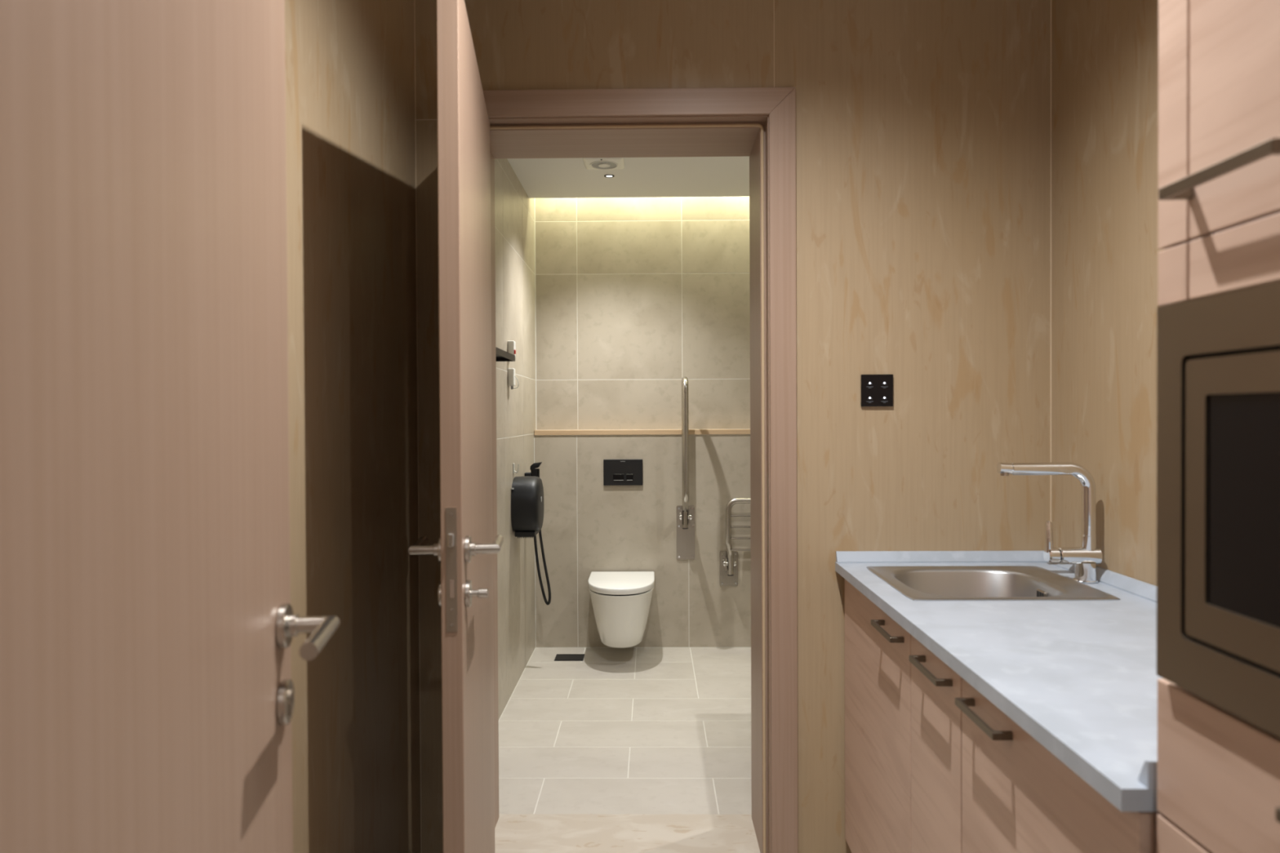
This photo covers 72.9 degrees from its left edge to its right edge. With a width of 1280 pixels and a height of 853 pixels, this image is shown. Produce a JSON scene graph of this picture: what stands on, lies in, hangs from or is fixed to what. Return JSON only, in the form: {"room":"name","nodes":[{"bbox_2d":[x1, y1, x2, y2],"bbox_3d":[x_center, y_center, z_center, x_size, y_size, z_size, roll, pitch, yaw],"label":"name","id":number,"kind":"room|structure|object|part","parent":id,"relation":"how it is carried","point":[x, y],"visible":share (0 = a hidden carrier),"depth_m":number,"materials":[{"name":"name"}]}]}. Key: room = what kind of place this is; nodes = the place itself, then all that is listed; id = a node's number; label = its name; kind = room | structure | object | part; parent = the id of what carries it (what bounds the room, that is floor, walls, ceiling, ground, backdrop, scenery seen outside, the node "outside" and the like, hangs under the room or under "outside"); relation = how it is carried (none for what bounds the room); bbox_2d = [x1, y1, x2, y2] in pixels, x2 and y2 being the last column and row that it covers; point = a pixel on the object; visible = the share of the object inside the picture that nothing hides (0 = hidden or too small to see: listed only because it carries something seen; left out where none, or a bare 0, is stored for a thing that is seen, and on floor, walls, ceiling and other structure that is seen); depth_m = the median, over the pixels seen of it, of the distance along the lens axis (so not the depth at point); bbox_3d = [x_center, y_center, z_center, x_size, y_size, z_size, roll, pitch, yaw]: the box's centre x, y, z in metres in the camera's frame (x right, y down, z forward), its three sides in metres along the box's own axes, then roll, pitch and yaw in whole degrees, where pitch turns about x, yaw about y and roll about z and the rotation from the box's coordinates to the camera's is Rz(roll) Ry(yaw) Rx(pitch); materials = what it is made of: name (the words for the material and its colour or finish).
{"room":"kitchenette","nodes":[
{"label":"kitchenette","id":0,"kind":"room"},
{"bbox_2d":[284,0,535,852],"bbox_3d":[-0.697,-0.106,2.534,0.106,2.820,5.150,0,1,1],"label":"wall","id":1,"kind":"structure","parent":0,"point":[349,64],"depth_m":2.06,"materials":[{"name":"beige paint"}]},
{"bbox_2d":[495,346,515,361],"bbox_3d":[-0.565,-0.265,3.177,0.140,0.023,0.484,0,1,1],"label":"wall shelf","id":2,"kind":"object","parent":1,"relation":"attached to","point":[501,355],"visible":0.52,"depth_m":3.30,"materials":[{"name":"black metal"}]},
{"bbox_2d":[507,340,515,356],"bbox_3d":[-0.605,-0.367,4.105,0.036,0.075,0.056,0,1,1],"label":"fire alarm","id":3,"kind":"object","parent":1,"relation":"attached to","point":[511,344],"visible":0.82,"depth_m":4.08,"materials":[{"name":"white plastic"}]},
{"bbox_2d":[507,368,519,389],"bbox_3d":[-0.598,-0.225,4.106,0.048,0.098,0.056,0,1,1],"label":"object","id":4,"kind":"object","parent":1,"relation":"attached to","point":[511,371],"visible":1,"depth_m":4.08,"materials":[{"name":"white plastic"}]},
{"bbox_2d":[512,462,519,473],"bbox_3d":[-0.604,0.204,4.231,0.028,0.050,0.030,0,1,1],"label":"wall hook","id":5,"kind":"object","parent":1,"relation":"attached to","point":[513,464],"visible":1,"depth_m":4.23,"materials":[{"name":"grey plastic"}]},
{"bbox_2d":[511,475,543,538],"bbox_3d":[-0.550,0.394,4.288,0.132,0.295,0.280,0,1,1],"label":"dispenser","id":6,"kind":"object","parent":1,"relation":"attached to","point":[527,491],"visible":1,"depth_m":4.17,"materials":[{"name":"black plastic"}]},
{"bbox_2d":[524,462,551,604],"bbox_3d":[-0.540,0.566,4.588,0.142,0.753,0.090,0,1,1],"label":"bidet spray","id":7,"kind":"object","parent":1,"relation":"attached to","point":[534,471],"visible":0.62,"depth_m":4.58,"materials":[{"name":"black plastic"}]},
{"bbox_2d":[494,647,759,852],"bbox_3d":[0.430,1.306,3.780,2.198,0.056,2.660,0,1,1],"label":"floor","id":8,"kind":"structure","parent":0,"point":[628,731],"depth_m":3.42,"materials":[{"name":"white tile"}]},
{"bbox_2d":[554,653,584,661],"bbox_3d":[-0.389,1.278,4.787,0.158,0.006,0.132,0,1,1],"label":"floor drain","id":9,"kind":"object","parent":8,"relation":"on","point":[559,657],"visible":1,"depth_m":4.78,"materials":[{"name":"black metal"}]},
{"bbox_2d":[506,155,749,198],"bbox_3d":[0.417,-1.286,3.814,2.158,0.040,2.001,0,1,1],"label":"ceiling","id":10,"kind":"structure","parent":0,"point":[658,176],"depth_m":4.43,"materials":[{"name":"white paint"}]},
{"bbox_2d":[582,157,624,169],"bbox_3d":[-0.171,-1.253,4.123,0.188,0.027,0.188,0,1,1],"label":"exhaust fan","id":11,"kind":"object","parent":10,"relation":"attached to","point":[591,163],"visible":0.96,"depth_m":4.10,"materials":[{"name":"white plastic"}]},
{"bbox_2d":[590,160,617,169],"bbox_3d":[-0.171,-1.245,4.124,0.136,0.006,0.136,0,1,-14],"label":"grille","id":12,"kind":"object","parent":11,"relation":"attached to","point":[594,165],"depth_m":4.12,"materials":[{"name":"white plastic"}]},
{"bbox_2d":[604,173,614,177],"bbox_3d":[-0.155,-1.274,4.388,0.052,0.015,0.052,0,1,1],"label":"recessed light","id":13,"kind":"object","parent":10,"relation":"in","point":[609,175],"visible":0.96,"depth_m":4.38,"materials":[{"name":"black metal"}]},
{"bbox_2d":[534,195,750,430],"bbox_3d":[0.441,-0.141,5.093,2.198,2.820,0.100,0,1,1],"label":"wall","id":14,"kind":"structure","parent":0,"point":[634,297],"depth_m":5.04,"materials":[{"name":"white tile"}]},
{"bbox_2d":[533,434,751,648],"bbox_3d":[0.444,0.657,5.016,2.098,1.225,0.087,0,1,1],"label":"wall","id":15,"kind":"structure","parent":0,"point":[588,526],"depth_m":4.98,"materials":[{"name":"white tile"}]},
{"bbox_2d":[587,571,654,648],"bbox_3d":[-0.102,1.004,4.731,0.363,0.337,0.506,0,1,1],"label":"toilet","id":16,"kind":"object","parent":15,"relation":"attached to","point":[621,601],"visible":1,"depth_m":4.56,"materials":[{"name":"white ceramic"}]},
{"bbox_3d":[-0.102,0.851,4.723,0.363,0.032,0.494,0,1,1],"label":"lid","id":17,"kind":"part","parent":16,"relation":"part of","materials":[{"name":"white"}]},
{"bbox_2d":[603,459,642,485],"bbox_3d":[-0.097,0.263,4.967,0.224,0.149,0.016,0,1,1],"label":"flush plate","id":18,"kind":"object","parent":15,"relation":"attached to","point":[615,472],"visible":1,"depth_m":4.96,"materials":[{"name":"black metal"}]},
{"bbox_2d":[533,429,750,435],"bbox_3d":[0.441,0.031,5.002,2.096,0.029,0.085,0,1,1],"label":"ledge","id":19,"kind":"object","parent":15,"relation":"on","point":[597,432],"visible":0.58,"depth_m":4.96,"materials":[{"name":"brown wood"}]},
{"bbox_2d":[676,376,694,559],"bbox_3d":[0.258,0.243,4.854,0.105,1.044,0.231,0,1,1],"label":"grab rail","id":20,"kind":"object","parent":15,"relation":"attached to","point":[685,513],"visible":1,"depth_m":4.91,"materials":[{"name":"silver metal"}]},
{"bbox_3d":[0.262,0.608,4.971,0.105,0.310,0.006,0,1,1],"label":"wall plate","id":21,"kind":"part","parent":20,"relation":"part of","materials":[{"name":"silver metal"}]},
{"bbox_2d":[720,497,751,586],"bbox_3d":[0.758,0.656,4.912,0.605,0.516,0.111,0,1,1],"label":"seat","id":22,"kind":"object","parent":15,"relation":"attached to","point":[728,558],"visible":0.44,"depth_m":4.90,"materials":[{"name":"silver metal"}]},
{"bbox_3d":[0.510,0.815,4.970,0.105,0.200,0.006,0,1,1],"label":"wall plate","id":23,"kind":"part","parent":22,"relation":"part of","materials":[{"name":"silver metal"}]},
{"bbox_2d":[413,0,1051,852],"bbox_3d":[0.355,-0.062,2.664,2.204,2.720,0.305,0,1,1],"label":"wall","id":24,"kind":"structure","parent":0,"point":[923,127],"depth_m":2.51,"materials":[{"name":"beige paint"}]},
{"bbox_3d":[-0.584,-1.154,2.521,0.142,0.522,0.012,0,1,1],"label":"panel","id":25,"kind":"part","parent":24,"relation":"part of","materials":[{"name":"brown wood"}]},
{"bbox_3d":[-0.577,0.206,2.537,0.142,2.195,0.012,0,1,1],"label":"panel","id":26,"kind":"part","parent":24,"relation":"part of","materials":[{"name":"brown wood"}]},
{"bbox_2d":[408,0,503,852],"bbox_3d":[-0.401,0.219,2.068,0.176,2.165,0.892,0,1,-6],"label":"door","id":27,"kind":"structure","parent":24,"relation":"in","point":[465,548],"depth_m":1.69,"materials":[{"name":"brown wood"}]},
{"bbox_3d":[-0.426,0.240,1.747,0.059,0.020,0.138,0,1,-6],"label":"lever","id":28,"kind":"part","parent":27,"relation":"part of","materials":[{"name":"silver metal"}]},
{"bbox_3d":[-0.355,0.271,1.635,0.020,0.235,0.003,0,1,-6],"label":"lock plate","id":29,"kind":"part","parent":27,"relation":"part of","materials":[{"name":"silver metal"}]},
{"bbox_3d":[-0.310,0.239,1.759,0.059,0.020,0.138,0,1,-6],"label":"lever","id":30,"kind":"part","parent":27,"relation":"part of","materials":[{"name":"silver metal"}]},
{"bbox_3d":[-0.064,-1.162,2.514,0.899,0.511,0.012,0,1,1],"label":"panel","id":31,"kind":"part","parent":24,"relation":"part of","materials":[{"name":"brown wood"}]},
{"bbox_2d":[483,87,798,852],"bbox_3d":[-0.057,0.163,2.677,1.024,2.273,0.344,0,1,1],"label":"door frame","id":32,"kind":"structure","parent":24,"relation":"attached to","point":[758,123],"depth_m":2.51,"materials":[{"name":"brown wood"}]},
{"bbox_3d":[-0.065,-0.934,2.502,1.023,0.076,0.019,0,1,1],"label":"architrave","id":33,"kind":"part","parent":32,"relation":"part of","materials":[{"name":"brown wood"}]},
{"bbox_3d":[0.374,0.254,2.536,0.002,0.230,0.024,0,1,1],"label":"strike plate","id":34,"kind":"part","parent":32,"relation":"part of","materials":[{"name":"silver metal"}]},
{"bbox_3d":[0.415,0.163,2.508,0.076,2.272,0.019,0,1,1],"label":"architrave","id":35,"kind":"part","parent":32,"relation":"part of","materials":[{"name":"brown wood"}]},
{"bbox_2d":[860,374,893,406],"bbox_3d":[0.685,-0.104,2.504,0.092,0.092,0.010,0,1,1],"label":"light switch","id":36,"kind":"object","parent":24,"relation":"attached to","point":[876,390],"visible":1,"depth_m":2.50,"materials":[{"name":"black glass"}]},
{"bbox_3d":[0.791,-0.062,2.515,0.794,2.719,0.012,0,1,1],"label":"panel","id":37,"kind":"part","parent":24,"relation":"part of","materials":[{"name":"brown wood"}]},
{"bbox_2d":[1051,0,1166,586],"bbox_3d":[1.222,-0.052,1.375,0.100,2.720,2.884,0,1,1],"label":"wall","id":38,"kind":"structure","parent":0,"point":[1104,53],"depth_m":2.20,"materials":[{"name":"beige paint"}]},
{"bbox_3d":[0.002,1.359,-0.334,4.400,0.050,5.700,0,1,1],"label":"floor","id":39,"kind":"structure","parent":0,"visible":0},
{"bbox_2d":[844,578,911,852],"bbox_3d":[0.872,0.861,2.184,0.630,0.879,0.639,0,1,1],"label":"base cabinet","id":40,"kind":"object","parent":39,"relation":"on","point":[877,649],"visible":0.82,"depth_m":2.15,"materials":[{"name":"brown wood"}]},
{"bbox_3d":[0.568,0.470,1.994,0.032,0.012,0.168,0,1,1],"label":"handle","id":41,"kind":"part","parent":40,"relation":"part of","materials":[{"name":"brown metal"}]},
{"bbox_2d":[909,635,961,852],"bbox_3d":[0.865,0.867,1.710,0.630,0.879,0.304,0,1,1],"label":"base cabinet","id":42,"kind":"object","parent":39,"relation":"on","point":[935,718],"visible":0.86,"depth_m":1.70,"materials":[{"name":"brown wood"}]},
{"bbox_3d":[0.564,0.474,1.685,0.032,0.012,0.168,0,1,1],"label":"handle","id":43,"kind":"part","parent":42,"relation":"part of","materials":[{"name":"brown metal"}]},
{"bbox_2d":[955,677,1162,852],"bbox_3d":[0.859,0.872,1.272,0.630,0.879,0.568,0,1,1],"label":"base cabinet","id":44,"kind":"object","parent":39,"relation":"on","point":[1018,797],"visible":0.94,"depth_m":1.29,"materials":[{"name":"brown wood"}]},
{"bbox_3d":[0.560,0.477,1.417,0.032,0.012,0.167,0,1,1],"label":"handle","id":45,"kind":"part","parent":44,"relation":"part of","materials":[{"name":"brown metal"}]},
{"bbox_2d":[835,551,1163,812],"bbox_3d":[0.867,0.398,1.745,0.622,0.057,1.534,0,1,1],"label":"countertop","id":46,"kind":"structure","parent":44,"relation":"on","point":[1079,677],"depth_m":1.53,"materials":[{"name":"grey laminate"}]},
{"bbox_2d":[866,565,1120,600],"bbox_3d":[0.865,0.471,2.199,0.480,0.162,0.440,0,1,1],"label":"sink","id":47,"kind":"object","parent":46,"relation":"in","point":[916,583],"visible":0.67,"depth_m":2.35,"materials":[{"name":"grey metal"}]},
{"bbox_2d":[996,462,1102,583],"bbox_3d":[1.037,0.242,2.199,0.253,0.304,0.058,0,1,1],"label":"tap","id":48,"kind":"object","parent":46,"relation":"on","point":[1085,557],"visible":1,"depth_m":2.18,"materials":[{"name":"silver metal"}]},
{"bbox_3d":[1.038,0.279,2.199,0.018,0.080,0.022,0,1,1],"label":"lever","id":49,"kind":"part","parent":48,"relation":"part of","materials":[{"name":"silver metal"}]},
{"bbox_3d":[1.048,0.184,2.198,0.211,0.185,0.032,0,1,1],"label":"spout","id":50,"kind":"part","parent":48,"relation":"part of","materials":[{"name":"silver metal"}]},
{"bbox_2d":[1156,0,1279,852],"bbox_3d":[0.852,0.118,0.649,0.620,2.400,0.628,0,1,1],"label":"tall cabinet","id":51,"kind":"object","parent":39,"relation":"on","point":[1219,771],"visible":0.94,"depth_m":0.86,"materials":[{"name":"brown wood"}]},
{"bbox_3d":[0.585,0.628,0.659,0.019,0.382,0.628,0,1,1],"label":"drawer","id":52,"kind":"part","parent":51,"relation":"part of","materials":[{"name":"brown wood"}]},
{"bbox_2d":[1156,280,1279,737],"bbox_3d":[0.761,0.074,0.650,0.397,0.404,0.595,0,1,1],"label":"microwave","id":53,"kind":"object","parent":51,"relation":"in","point":[1218,355],"visible":1,"depth_m":0.85,"materials":[{"name":"black"}]},
{"bbox_3d":[0.569,0.076,0.670,0.008,0.285,0.462,0,1,1],"label":"door","id":54,"kind":"part","parent":53,"relation":"part of","materials":[{"name":"brown metal"}]},
{"bbox_3d":[0.583,0.359,0.655,0.019,0.148,0.628,0,1,1],"label":"drawer","id":55,"kind":"part","parent":51,"relation":"part of","materials":[{"name":"brown wood"}]},
{"bbox_3d":[0.558,-0.242,0.825,0.032,0.012,0.167,0,1,1],"label":"handle","id":56,"kind":"part","parent":51,"relation":"part of","materials":[{"name":"brown metal"}]},
{"bbox_3d":[0.578,-0.637,0.616,0.019,0.887,0.572,0,1,1],"label":"door","id":57,"kind":"part","parent":51,"relation":"part of","materials":[{"name":"brown wood"}]},
{"bbox_3d":[0.559,0.333,0.658,0.032,0.012,0.168,0,1,1],"label":"handle","id":58,"kind":"part","parent":51,"relation":"part of","materials":[{"name":"brown metal"}]},
{"bbox_3d":[0.001,-0.031,0.070,4.400,2.720,0.240,0,1,1],"label":"wall","id":59,"kind":"structure","parent":0,"visible":0},
{"bbox_2d":[0,0,339,852],"bbox_3d":[-0.358,0.235,0.669,0.108,2.165,0.901,0,1,-10],"label":"door","id":60,"kind":"structure","parent":59,"relation":"in","point":[148,624],"depth_m":0.64,"materials":[{"name":"brown wood"}]},
{"bbox_3d":[-0.390,0.243,1.003,0.059,0.020,0.138,0,1,-10],"label":"lever","id":61,"kind":"part","parent":60,"relation":"part of","materials":[{"name":"silver metal"}]}
]}

